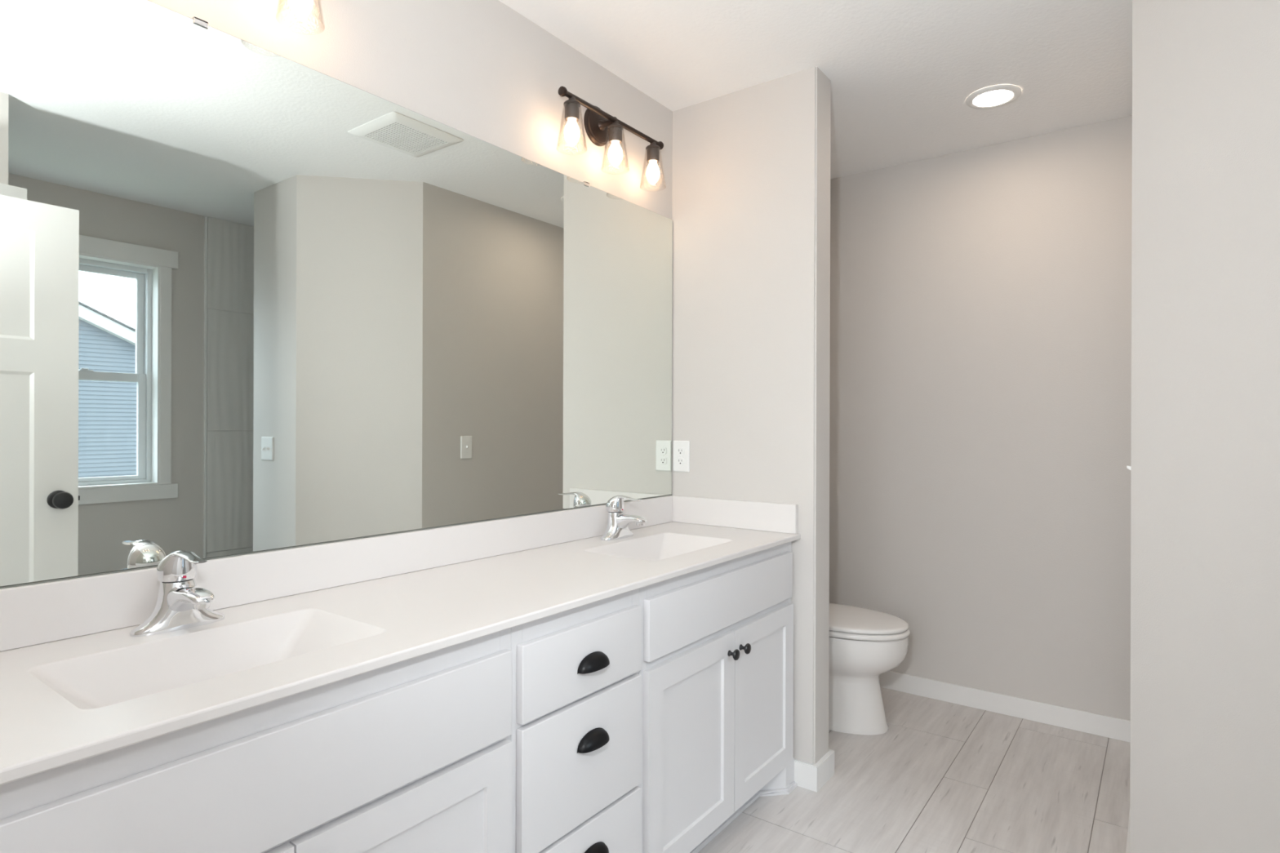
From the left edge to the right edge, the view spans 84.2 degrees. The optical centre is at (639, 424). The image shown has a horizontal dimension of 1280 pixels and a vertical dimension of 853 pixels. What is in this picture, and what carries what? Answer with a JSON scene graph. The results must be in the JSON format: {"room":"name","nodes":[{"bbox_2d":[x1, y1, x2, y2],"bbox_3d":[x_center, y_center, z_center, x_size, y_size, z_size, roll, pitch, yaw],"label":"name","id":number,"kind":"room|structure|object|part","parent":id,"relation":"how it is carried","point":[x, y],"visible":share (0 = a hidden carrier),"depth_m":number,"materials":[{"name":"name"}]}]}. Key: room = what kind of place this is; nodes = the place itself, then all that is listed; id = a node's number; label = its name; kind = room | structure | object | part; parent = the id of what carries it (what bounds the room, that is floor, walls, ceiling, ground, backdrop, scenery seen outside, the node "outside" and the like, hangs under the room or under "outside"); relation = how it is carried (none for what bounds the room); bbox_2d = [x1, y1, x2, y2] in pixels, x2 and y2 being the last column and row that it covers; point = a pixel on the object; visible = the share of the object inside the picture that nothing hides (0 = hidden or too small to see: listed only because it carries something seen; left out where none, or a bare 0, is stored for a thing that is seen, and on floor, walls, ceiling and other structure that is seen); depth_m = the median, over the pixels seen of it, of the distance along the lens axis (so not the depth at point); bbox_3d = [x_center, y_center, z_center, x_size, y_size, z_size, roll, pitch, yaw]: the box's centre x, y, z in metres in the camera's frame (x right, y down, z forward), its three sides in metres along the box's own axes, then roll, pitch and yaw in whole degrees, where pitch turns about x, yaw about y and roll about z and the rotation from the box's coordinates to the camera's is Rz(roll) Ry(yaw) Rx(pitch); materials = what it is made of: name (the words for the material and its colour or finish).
{"room":"bathroom","nodes":[
{"label":"bathroom","id":0,"kind":"room"},
{"bbox_2d":[148,0,672,219],"bbox_3d":[-0.298,0.007,2.255,0.100,2.440,3.445,0,0,37],"label":"wall","id":1,"kind":"structure","parent":0,"point":[482,69],"depth_m":1.96,"materials":[{"name":"grey paint"}]},
{"bbox_2d":[275,0,324,35],"bbox_3d":[-0.849,-0.952,1.318,0.128,0.227,0.524,0,0,37],"label":"vanity light","id":2,"kind":"object","parent":1,"relation":"attached to","point":[301,9],"visible":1,"depth_m":1.47,"materials":[{"name":"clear glass"}]},
{"bbox_3d":[-0.708,-0.892,1.478,0.048,0.086,0.048,0,0,37],"label":"bulb","id":3,"kind":"part","parent":2,"relation":"part of","materials":[{"name":"beige glass"}]},
{"bbox_2d":[0,495,672,651],"bbox_3d":[-0.536,0.319,1.833,0.020,0.100,2.192,0,0,37],"label":"backsplash","id":4,"kind":"structure","parent":1,"relation":"attached to","point":[36,614],"depth_m":1.52,"materials":[{"name":"white stone"}]},
{"bbox_2d":[0,0,672,588],"bbox_3d":[-0.531,-0.264,1.849,0.009,1.066,2.194,0,0,37],"label":"wall mirror","id":5,"kind":"object","parent":1,"relation":"attached to","point":[254,299],"visible":1,"depth_m":1.50,"materials":[{"name":"white mirror"}]},
{"bbox_2d":[556,86,666,190],"bbox_3d":[-0.095,-0.950,2.333,0.128,0.227,0.524,0,0,37],"label":"vanity light","id":6,"kind":"object","parent":1,"relation":"attached to","point":[600,126],"visible":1,"depth_m":2.31,"materials":[{"name":"brown metal"}]},
{"bbox_2d":[563,96,580,121],"bbox_3d":[-0.207,-0.961,2.153,0.052,0.067,0.052,0,0,37],"label":"socket","id":7,"kind":"object","parent":6,"relation":"attached to","point":[572,105],"depth_m":2.14,"materials":[{"name":"brown"}]},
{"bbox_3d":[-0.207,-0.904,2.153,0.093,0.133,0.093,0,0,37],"label":"lamp shade","id":8,"kind":"part","parent":6,"relation":"part of","materials":[{"name":"clear glass"}]},
{"bbox_3d":[-0.207,-0.891,2.153,0.048,0.086,0.048,0,0,37],"label":"bulb","id":9,"kind":"part","parent":6,"relation":"part of","materials":[{"name":"beige glass"}]},
{"bbox_3d":[-0.137,-1.000,2.365,0.023,0.128,0.128,0,0,37],"label":"plate","id":10,"kind":"part","parent":6,"relation":"part of","materials":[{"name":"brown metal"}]},
{"bbox_3d":[-0.104,-0.998,2.341,0.060,0.036,0.036,0,0,37],"label":"arm","id":11,"kind":"part","parent":6,"relation":"part of","materials":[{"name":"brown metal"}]},
{"bbox_3d":[-0.081,-0.903,2.323,0.093,0.133,0.093,0,0,37],"label":"lamp shade","id":12,"kind":"part","parent":6,"relation":"part of","materials":[{"name":"clear glass"}]},
{"bbox_2d":[607,120,623,143],"bbox_3d":[-0.081,-0.961,2.323,0.052,0.067,0.052,0,0,37],"label":"socket","id":13,"kind":"object","parent":6,"relation":"attached to","point":[615,128],"depth_m":2.31,"materials":[{"name":"brown metal"}]},
{"bbox_3d":[-0.081,-0.890,2.323,0.048,0.086,0.048,0,0,37],"label":"bulb","id":14,"kind":"part","parent":6,"relation":"part of","materials":[{"name":"beige glass"}]},
{"bbox_2d":[645,142,660,163],"bbox_3d":[0.046,-0.961,2.493,0.052,0.067,0.052,0,0,37],"label":"socket","id":15,"kind":"object","parent":6,"relation":"attached to","point":[653,150],"depth_m":2.48,"materials":[{"name":"brown metal"}]},
{"bbox_3d":[0.046,-0.903,2.493,0.093,0.133,0.093,0,0,37],"label":"lamp shade","id":16,"kind":"part","parent":6,"relation":"part of","materials":[{"name":"clear glass"}]},
{"bbox_3d":[0.046,-0.890,2.493,0.048,0.086,0.048,0,0,37],"label":"bulb","id":17,"kind":"part","parent":6,"relation":"part of","materials":[{"name":"beige glass"}]},
{"bbox_2d":[671,66,831,764],"bbox_3d":[0.396,0.009,2.615,0.586,2.440,0.132,0,0,37],"label":"wall partition","id":18,"kind":"structure","parent":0,"point":[751,194],"depth_m":2.50,"materials":[{"name":"grey paint"}]},
{"bbox_2d":[672,440,689,472],"bbox_3d":[0.156,0.120,2.706,0.074,0.120,0.008,0,0,37],"label":"wall outlet","id":19,"kind":"object","parent":18,"relation":"attached to","point":[681,449],"visible":1,"depth_m":2.70,"materials":[{"name":"white plastic"}]},
{"bbox_2d":[676,457,684,465],"bbox_3d":[0.155,0.140,2.704,0.034,0.029,0.002,0,0,37],"label":"receptacle","id":20,"kind":"object","parent":19,"relation":"attached to","point":[680,461],"depth_m":2.70,"materials":[{"name":"grey plastic"}]},
{"bbox_2d":[676,447,684,454],"bbox_3d":[0.155,0.101,2.704,0.034,0.029,0.002,0,0,37],"label":"receptacle","id":21,"kind":"object","parent":19,"relation":"attached to","point":[680,451],"depth_m":2.70,"materials":[{"name":"grey plastic"}]},
{"bbox_2d":[794,748,834,791],"bbox_3d":[0.406,1.187,2.605,0.580,0.083,0.158,0,0,37],"label":"baseboard","id":22,"kind":"structure","parent":18,"relation":"attached to","point":[807,775],"depth_m":2.40,"materials":[{"name":"white paint"}]},
{"bbox_2d":[498,0,1132,179],"bbox_3d":[-0.142,-1.263,0.196,4.600,0.100,6.800,0,0,37],"label":"ceiling","id":23,"kind":"structure","parent":0,"point":[902,74],"depth_m":2.31,"materials":[{"name":"white paint"}]},
{"bbox_2d":[965,84,1021,109],"bbox_3d":[1.298,-1.203,2.604,0.185,0.010,0.185,0,0,37],"label":"recessed light","id":24,"kind":"object","parent":23,"relation":"in","point":[997,95],"visible":1,"depth_m":2.59,"materials":[{"name":"white plastic"}]},
{"bbox_2d":[697,687,1130,852],"bbox_3d":[0.963,1.271,1.325,3.240,0.080,3.660,0,0,37],"label":"floor","id":25,"kind":"structure","parent":0,"point":[944,776],"depth_m":2.36,"materials":[{"name":"grey tile"}]},
{"bbox_2d":[0,627,511,852],"bbox_3d":[-0.703,0.806,1.164,0.546,0.839,0.902,0,0,37],"label":"sink cabinet","id":26,"kind":"object","parent":25,"relation":"on","point":[414,755],"visible":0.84,"depth_m":1.06,"materials":[{"name":"white paint"}]},
{"bbox_3d":[-0.637,0.874,0.862,0.018,0.524,0.426,0,0,37],"label":"door","id":27,"kind":"part","parent":26,"relation":"part of","materials":[{"name":"white paint"}]},
{"bbox_2d":[0,521,800,785],"bbox_3d":[-0.325,0.438,1.688,0.531,0.137,2.214,0,0,37],"label":"countertop","id":28,"kind":"structure","parent":26,"relation":"on","point":[67,701],"depth_m":1.27,"materials":[{"name":"white stone"}]},
{"bbox_2d":[129,550,225,636],"bbox_3d":[-0.832,0.298,1.270,0.137,0.140,0.149,0,0,-22],"label":"faucet","id":29,"kind":"object","parent":28,"relation":"on","point":[180,604],"visible":1,"depth_m":1.27,"materials":[{"name":"silver metal"}]},
{"bbox_3d":[-0.819,0.255,1.277,0.137,0.054,0.064,0,0,37],"label":"handle","id":30,"kind":"part","parent":29,"relation":"part of","materials":[{"name":"silver metal"}]},
{"bbox_3d":[-0.797,0.318,1.261,0.110,0.057,0.052,0,0,37],"label":"spout","id":31,"kind":"part","parent":29,"relation":"part of","materials":[{"name":"silver metal"}]},
{"bbox_2d":[27,608,386,709],"bbox_3d":[-0.688,0.437,1.169,0.270,0.137,0.450,0,0,37],"label":"sink basin","id":32,"kind":"object","parent":28,"relation":"in","point":[108,678],"depth_m":1.23,"materials":[{"name":"white ceramic"}]},
{"bbox_2d":[600,495,646,540],"bbox_3d":[-0.064,0.300,2.304,0.137,0.140,0.149,0,0,-22],"label":"faucet","id":33,"kind":"object","parent":28,"relation":"on","point":[617,528],"visible":1,"depth_m":2.30,"materials":[{"name":"silver metal"}]},
{"bbox_3d":[-0.051,0.257,2.311,0.137,0.054,0.064,0,0,37],"label":"handle","id":34,"kind":"part","parent":33,"relation":"part of","materials":[{"name":"silver metal"}]},
{"bbox_3d":[-0.030,0.321,2.295,0.110,0.057,0.052,0,0,37],"label":"spout","id":35,"kind":"part","parent":33,"relation":"part of","materials":[{"name":"silver metal"}]},
{"bbox_2d":[583,532,733,560],"bbox_3d":[0.066,0.439,2.186,0.270,0.137,0.450,0,0,37],"label":"sink basin","id":36,"kind":"object","parent":28,"relation":"in","point":[660,546],"depth_m":2.33,"materials":[{"name":"white ceramic"}]},
{"bbox_2d":[671,495,797,533],"bbox_3d":[0.326,0.322,2.572,0.522,0.100,0.020,0,0,37],"label":"side splash","id":37,"kind":"object","parent":28,"relation":"on","point":[742,514],"visible":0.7,"depth_m":2.54,"materials":[{"name":"white stone"}]},
{"bbox_3d":[-0.382,0.874,1.205,0.018,0.524,0.424,0,0,37],"label":"door","id":38,"kind":"part","parent":26,"relation":"part of","materials":[{"name":"white paint"}]},
{"bbox_2d":[511,588,641,852],"bbox_3d":[-0.310,0.807,1.697,0.542,0.839,0.422,0,0,37],"label":"drawer cabinet","id":39,"kind":"object","parent":25,"relation":"on","point":[576,679],"visible":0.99,"depth_m":1.53,"materials":[{"name":"white paint"}]},
{"bbox_3d":[-0.121,0.734,1.556,0.018,0.262,0.394,0,0,37],"label":"drawer","id":40,"kind":"part","parent":39,"relation":"part of","materials":[{"name":"white paint"}]},
{"bbox_3d":[-0.120,0.514,1.556,0.018,0.156,0.394,0,0,37],"label":"drawer","id":41,"kind":"part","parent":39,"relation":"part of","materials":[{"name":"white paint"}]},
{"bbox_3d":[-0.122,1.006,1.556,0.018,0.263,0.394,0,0,37],"label":"drawer","id":42,"kind":"part","parent":39,"relation":"part of","materials":[{"name":"white paint"}]},
{"bbox_3d":[-0.095,0.688,1.552,0.025,0.034,0.100,0,0,37],"label":"cup pull","id":43,"kind":"part","parent":39,"relation":"part of","materials":[{"name":"black metal"}]},
{"bbox_3d":[-0.095,0.518,1.552,0.025,0.034,0.100,0,0,37],"label":"cup pull","id":44,"kind":"part","parent":39,"relation":"part of","materials":[{"name":"black metal"}]},
{"bbox_3d":[-0.096,0.943,1.552,0.025,0.034,0.100,0,0,37],"label":"cup pull","id":45,"kind":"part","parent":39,"relation":"part of","materials":[{"name":"black metal"}]},
{"bbox_2d":[638,542,797,852],"bbox_3d":[0.079,0.808,2.218,0.546,0.839,0.876,0,0,37],"label":"sink cabinet","id":46,"kind":"object","parent":25,"relation":"on","point":[717,672],"visible":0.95,"depth_m":2.00,"materials":[{"name":"white paint"}]},
{"bbox_3d":[0.142,0.872,1.911,0.018,0.532,0.428,0,0,37],"label":"door","id":47,"kind":"part","parent":46,"relation":"part of","materials":[{"name":"white paint"}]},
{"bbox_3d":[0.270,0.661,2.042,0.030,0.032,0.032,0,0,37],"label":"knob","id":48,"kind":"part","parent":46,"relation":"part of","materials":[{"name":"black metal"}]},
{"bbox_3d":[0.244,1.220,2.087,0.083,0.016,0.866,0,0,37],"label":"shoe moulding","id":49,"kind":"part","parent":46,"relation":"part of","materials":[{"name":"white paint"}]},
{"bbox_3d":[0.311,0.662,2.098,0.030,0.032,0.032,0,0,37],"label":"knob","id":50,"kind":"part","parent":46,"relation":"part of","materials":[{"name":"black metal"}]},
{"bbox_3d":[0.393,0.873,2.249,0.018,0.532,0.406,0,0,37],"label":"door","id":51,"kind":"part","parent":46,"relation":"part of","materials":[{"name":"white paint"}]},
{"bbox_2d":[828,603,910,734],"bbox_3d":[0.776,0.847,3.006,0.710,0.766,0.462,0,0,37],"label":"toilet","id":52,"kind":"object","parent":25,"relation":"on","point":[865,644],"visible":0.42,"depth_m":2.82,"materials":[{"name":"white ceramic"}]},
{"bbox_3d":[0.854,0.800,2.948,0.508,0.027,0.372,0,0,37],"label":"lid","id":53,"kind":"part","parent":52,"relation":"part of","materials":[{"name":"white plastic"}]},
{"bbox_3d":[0.856,0.827,2.947,0.512,0.021,0.378,0,0,37],"label":"seat","id":54,"kind":"part","parent":52,"relation":"part of","materials":[{"name":"white plastic"}]},
{"bbox_2d":[829,115,1132,719],"bbox_3d":[2.023,0.014,2.748,3.240,2.440,0.115,0,0,37],"label":"wall","id":55,"kind":"structure","parent":0,"point":[980,388],"depth_m":3.05,"materials":[{"name":"grey paint"}]},
{"bbox_2d":[879,670,1130,742],"bbox_3d":[1.469,1.191,3.078,1.163,0.083,0.013,0,0,37],"label":"baseboard","id":56,"kind":"structure","parent":55,"relation":"attached to","point":[1101,725],"depth_m":2.99,"materials":[{"name":"white paint"}]},
{"bbox_2d":[1129,0,1279,852],"bbox_3d":[1.349,0.012,1.517,0.116,2.440,0.594,0,0,-8],"label":"wall","id":57,"kind":"structure","parent":0,"point":[1205,759],"depth_m":1.60,"materials":[{"name":"grey paint"}]},
{"bbox_3d":[1.644,0.013,2.235,0.115,2.440,1.162,0,0,37],"label":"wall","id":58,"kind":"structure","parent":0,"visible":0},
{"bbox_2d":[1125,813,1129,852],"bbox_3d":[1.590,1.191,2.275,0.013,0.083,1.132,0,0,37],"label":"baseboard","id":59,"kind":"structure","parent":58,"relation":"attached to","point":[1127,849],"depth_m":1.96,"materials":[{"name":"white paint"}]}
]}

